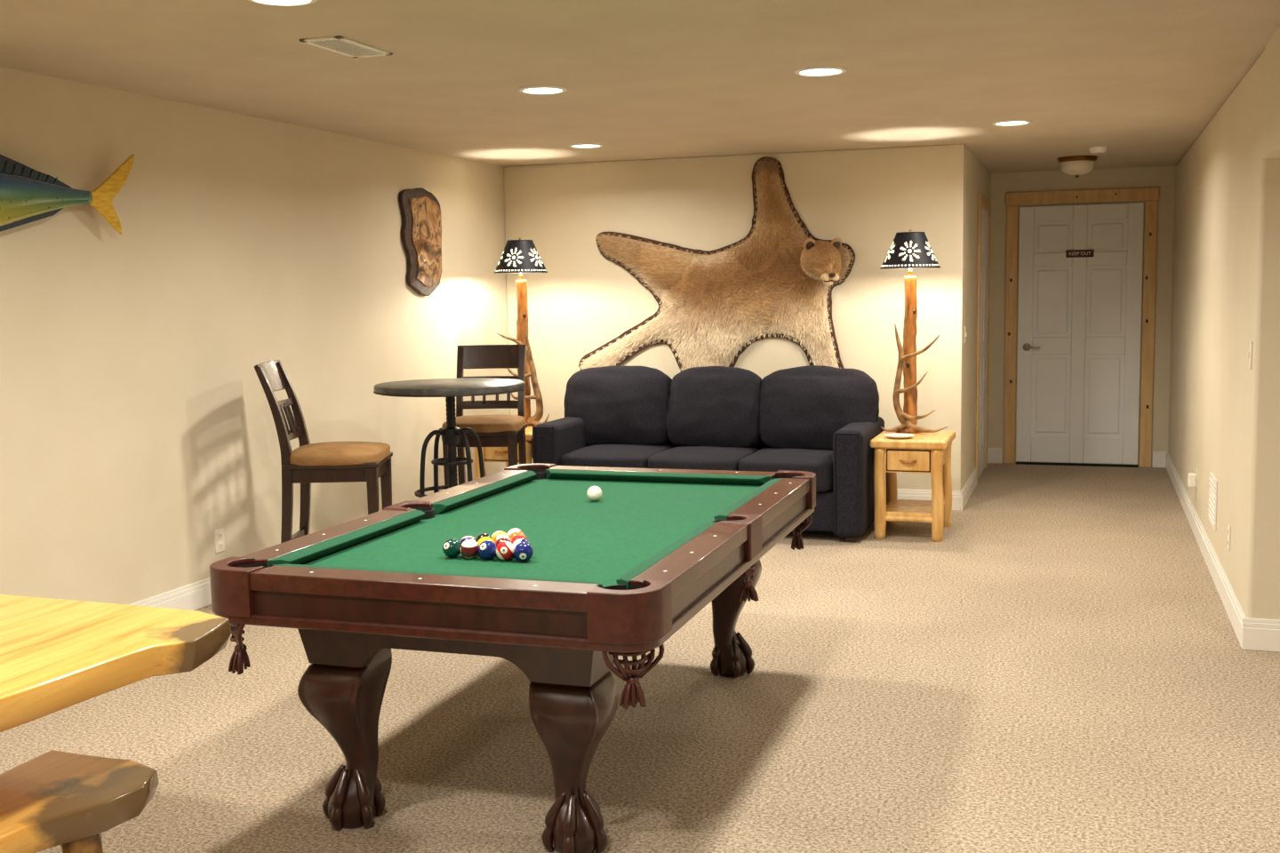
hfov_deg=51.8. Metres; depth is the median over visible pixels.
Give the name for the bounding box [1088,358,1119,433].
panel
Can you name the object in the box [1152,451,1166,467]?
baseboard
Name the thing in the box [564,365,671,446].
cushion
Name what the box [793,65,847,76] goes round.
recessed light
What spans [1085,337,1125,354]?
rail
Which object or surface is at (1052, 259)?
rail
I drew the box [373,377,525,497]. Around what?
pub table
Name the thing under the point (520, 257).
table lamp
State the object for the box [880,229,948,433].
table lamp
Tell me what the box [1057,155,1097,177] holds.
flush ceiling light
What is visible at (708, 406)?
cushion
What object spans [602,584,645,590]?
pocket
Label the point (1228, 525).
wall outlet
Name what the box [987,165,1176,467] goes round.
wall
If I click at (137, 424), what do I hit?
wall
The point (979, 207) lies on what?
board
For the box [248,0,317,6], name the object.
recessed light
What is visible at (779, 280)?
rug
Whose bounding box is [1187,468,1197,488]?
night light
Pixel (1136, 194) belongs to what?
board
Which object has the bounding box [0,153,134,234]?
fish
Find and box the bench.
[0,750,158,852]
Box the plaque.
[398,187,441,295]
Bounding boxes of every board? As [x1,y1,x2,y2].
[975,206,981,484]
[977,193,990,213]
[984,212,990,468]
[1003,205,1018,463]
[1005,186,1159,205]
[1138,200,1158,467]
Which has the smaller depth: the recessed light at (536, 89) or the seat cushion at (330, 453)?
the recessed light at (536, 89)
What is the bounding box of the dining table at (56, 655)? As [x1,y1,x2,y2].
[0,594,231,732]
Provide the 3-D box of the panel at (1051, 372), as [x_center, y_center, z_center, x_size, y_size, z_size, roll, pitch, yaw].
[3.437,-0.260,11.026,0.239,0.620,0.014,1,6,19]
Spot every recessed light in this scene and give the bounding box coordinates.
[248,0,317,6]
[518,85,567,94]
[568,143,603,148]
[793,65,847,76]
[992,120,1031,126]
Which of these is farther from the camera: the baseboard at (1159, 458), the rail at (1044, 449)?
the rail at (1044, 449)
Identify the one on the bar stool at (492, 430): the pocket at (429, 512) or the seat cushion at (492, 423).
the seat cushion at (492, 423)
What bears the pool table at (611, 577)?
on the floor
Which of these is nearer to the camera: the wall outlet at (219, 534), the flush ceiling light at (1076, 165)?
the wall outlet at (219, 534)
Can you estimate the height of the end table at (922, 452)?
0.606 m
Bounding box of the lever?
[1026,345,1039,349]
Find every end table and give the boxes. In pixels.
[474,425,535,479]
[870,431,955,542]
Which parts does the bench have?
leg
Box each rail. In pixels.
[1030,436,1069,463]
[1032,337,1071,354]
[1033,252,1072,266]
[1034,205,1073,221]
[1082,437,1122,464]
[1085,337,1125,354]
[1087,251,1127,265]
[1088,203,1127,220]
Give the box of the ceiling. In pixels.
[0,0,1279,173]
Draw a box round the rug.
[578,156,855,371]
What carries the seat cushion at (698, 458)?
on the sofa
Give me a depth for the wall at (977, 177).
9.42 m
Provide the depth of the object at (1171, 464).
6.92 m
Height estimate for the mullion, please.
2.135 m
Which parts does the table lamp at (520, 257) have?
lamp shade, harp rod, log post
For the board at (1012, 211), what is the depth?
11.08 m
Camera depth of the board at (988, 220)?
10.83 m
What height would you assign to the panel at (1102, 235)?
0.190 m
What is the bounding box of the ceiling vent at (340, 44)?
[299,35,392,57]
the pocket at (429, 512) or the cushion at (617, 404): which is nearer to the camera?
the pocket at (429, 512)
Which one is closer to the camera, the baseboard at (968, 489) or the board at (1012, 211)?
the baseboard at (968, 489)
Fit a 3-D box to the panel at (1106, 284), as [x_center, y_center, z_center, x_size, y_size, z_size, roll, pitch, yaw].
[3.822,-1.028,10.811,0.239,0.520,0.014,1,6,19]
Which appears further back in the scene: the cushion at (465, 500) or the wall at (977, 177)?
the wall at (977, 177)
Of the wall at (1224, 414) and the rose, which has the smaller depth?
the wall at (1224, 414)
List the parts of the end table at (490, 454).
leg, drawer pull, drawer, leg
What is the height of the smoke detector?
0.035 m
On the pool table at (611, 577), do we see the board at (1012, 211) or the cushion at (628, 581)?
the cushion at (628, 581)
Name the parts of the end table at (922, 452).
leg, leg, drawer pull, drawer, leg, leg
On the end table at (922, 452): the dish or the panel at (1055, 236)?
the dish
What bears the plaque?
attached to the wall at (137, 424)
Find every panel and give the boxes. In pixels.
[978,359,983,449]
[980,265,983,343]
[981,221,984,252]
[982,357,985,445]
[983,266,987,341]
[984,223,987,253]
[1035,358,1066,432]
[1037,270,1068,333]
[1038,224,1069,248]
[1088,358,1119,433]
[1089,269,1121,333]
[1091,223,1123,247]
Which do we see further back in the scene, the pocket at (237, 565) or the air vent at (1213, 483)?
the air vent at (1213, 483)
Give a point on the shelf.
(894, 508)
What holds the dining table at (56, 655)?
on the floor
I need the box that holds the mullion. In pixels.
[1069,204,1087,463]
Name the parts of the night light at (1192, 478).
plate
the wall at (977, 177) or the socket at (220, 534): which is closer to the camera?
the socket at (220, 534)
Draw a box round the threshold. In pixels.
[1016,461,1137,467]
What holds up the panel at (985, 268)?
attached to the slab at (984, 214)
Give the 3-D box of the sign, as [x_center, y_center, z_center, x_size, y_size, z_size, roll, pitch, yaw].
[3.612,-1.420,10.824,0.215,0.061,0.006,1,6,19]
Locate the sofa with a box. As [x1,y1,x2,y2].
[532,365,884,543]
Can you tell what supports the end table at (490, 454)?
on the floor
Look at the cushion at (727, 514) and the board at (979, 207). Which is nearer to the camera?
the cushion at (727, 514)
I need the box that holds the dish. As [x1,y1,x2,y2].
[884,433,914,439]
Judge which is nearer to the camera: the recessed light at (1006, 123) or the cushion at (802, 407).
the recessed light at (1006, 123)
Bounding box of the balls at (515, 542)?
[442,528,533,561]
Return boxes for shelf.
[886,499,944,516]
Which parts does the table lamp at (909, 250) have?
log post, lamp shade, harp rod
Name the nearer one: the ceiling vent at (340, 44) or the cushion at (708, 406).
the ceiling vent at (340, 44)
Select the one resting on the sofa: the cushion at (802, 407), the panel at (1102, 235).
the cushion at (802, 407)
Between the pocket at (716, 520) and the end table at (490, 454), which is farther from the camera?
the end table at (490, 454)
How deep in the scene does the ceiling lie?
5.49 m
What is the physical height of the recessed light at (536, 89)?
0.009 m
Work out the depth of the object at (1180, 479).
6.89 m
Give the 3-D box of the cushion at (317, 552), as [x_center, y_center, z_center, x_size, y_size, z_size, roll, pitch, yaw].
[-0.890,0.352,4.127,0.049,0.038,0.886,1,6,18]
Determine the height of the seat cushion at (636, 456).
0.208 m
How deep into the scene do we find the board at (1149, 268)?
10.73 m
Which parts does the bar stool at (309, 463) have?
crest rail, post, rail, post, rail, seat frame, leg, leg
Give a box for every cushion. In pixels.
[266,510,425,567]
[289,441,390,465]
[432,471,535,514]
[441,414,525,432]
[560,444,672,468]
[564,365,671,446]
[616,522,716,590]
[647,446,758,471]
[665,366,762,447]
[713,478,782,519]
[738,448,832,492]
[759,365,879,450]
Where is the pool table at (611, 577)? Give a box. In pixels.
[209,464,815,852]
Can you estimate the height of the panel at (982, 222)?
0.230 m
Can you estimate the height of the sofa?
1.017 m
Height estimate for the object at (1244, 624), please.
0.020 m
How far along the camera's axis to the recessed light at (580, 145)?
8.37 m
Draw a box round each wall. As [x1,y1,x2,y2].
[0,66,510,605]
[503,144,965,491]
[962,145,990,487]
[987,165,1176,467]
[1168,26,1279,620]
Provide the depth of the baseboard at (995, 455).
11.22 m
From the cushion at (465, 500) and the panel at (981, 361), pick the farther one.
the panel at (981, 361)
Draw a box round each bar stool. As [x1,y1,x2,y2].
[254,360,392,543]
[441,344,527,489]
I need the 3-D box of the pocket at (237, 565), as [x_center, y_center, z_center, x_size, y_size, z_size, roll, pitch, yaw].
[-1.076,0.454,3.668,0.142,0.119,0.142,1,6,18]
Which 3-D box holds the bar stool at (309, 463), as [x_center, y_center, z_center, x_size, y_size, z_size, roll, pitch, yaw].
[-1.552,0.274,6.530,0.596,1.193,0.472,-1,6,-1]
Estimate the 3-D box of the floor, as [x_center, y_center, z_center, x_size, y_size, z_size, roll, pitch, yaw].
[0.807,1.044,5.112,6.803,0.120,13.430,1,6,19]
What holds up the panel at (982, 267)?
attached to the slab at (984, 214)
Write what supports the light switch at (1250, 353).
attached to the wall at (1224, 414)
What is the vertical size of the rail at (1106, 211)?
0.125 m
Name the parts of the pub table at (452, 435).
leg, leg, screw post, leg, leg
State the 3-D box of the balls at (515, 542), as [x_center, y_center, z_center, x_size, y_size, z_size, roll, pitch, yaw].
[-0.459,0.356,3.922,0.256,0.057,0.287,-2,6,-11]
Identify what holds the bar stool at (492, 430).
on the floor
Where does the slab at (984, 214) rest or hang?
attached to the wall at (977, 177)
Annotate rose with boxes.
[1023,343,1030,351]
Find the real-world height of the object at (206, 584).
0.020 m
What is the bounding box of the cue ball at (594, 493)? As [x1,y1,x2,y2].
[586,486,602,501]
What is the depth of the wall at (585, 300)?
9.18 m
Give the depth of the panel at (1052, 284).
10.94 m
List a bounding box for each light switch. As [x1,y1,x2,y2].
[964,326,966,343]
[1248,341,1252,369]
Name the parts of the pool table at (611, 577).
leg, rail frame, leg, leg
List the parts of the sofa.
arm, frame, arm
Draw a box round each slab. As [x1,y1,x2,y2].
[978,208,988,478]
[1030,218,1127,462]
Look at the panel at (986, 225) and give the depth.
10.47 m
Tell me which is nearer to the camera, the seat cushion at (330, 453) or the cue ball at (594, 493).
the cue ball at (594, 493)
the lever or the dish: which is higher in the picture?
the lever
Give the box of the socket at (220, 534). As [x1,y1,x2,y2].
[217,532,222,539]
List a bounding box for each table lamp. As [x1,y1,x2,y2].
[493,238,549,426]
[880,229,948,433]
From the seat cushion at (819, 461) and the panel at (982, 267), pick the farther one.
the panel at (982, 267)
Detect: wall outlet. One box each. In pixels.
[214,528,224,553]
[1227,524,1231,551]
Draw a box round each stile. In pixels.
[1016,206,1034,462]
[1122,202,1143,464]
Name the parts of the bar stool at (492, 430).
leg, post, rail, rail, crest rail, seat frame, leg, post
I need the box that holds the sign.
[1065,249,1094,257]
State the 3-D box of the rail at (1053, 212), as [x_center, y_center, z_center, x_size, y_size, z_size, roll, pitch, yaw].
[3.413,-1.759,10.869,0.309,0.125,0.018,1,6,19]
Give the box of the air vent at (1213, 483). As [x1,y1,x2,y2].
[1208,472,1217,531]
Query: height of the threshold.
0.020 m
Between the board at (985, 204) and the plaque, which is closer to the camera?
the plaque
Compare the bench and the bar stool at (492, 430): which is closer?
the bench
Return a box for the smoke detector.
[1088,146,1108,153]
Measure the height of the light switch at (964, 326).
0.116 m
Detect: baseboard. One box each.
[960,467,976,511]
[987,448,1002,463]
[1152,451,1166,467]
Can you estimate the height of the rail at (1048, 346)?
0.140 m
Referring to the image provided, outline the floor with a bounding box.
[0,463,1279,852]
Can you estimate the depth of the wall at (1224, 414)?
6.05 m

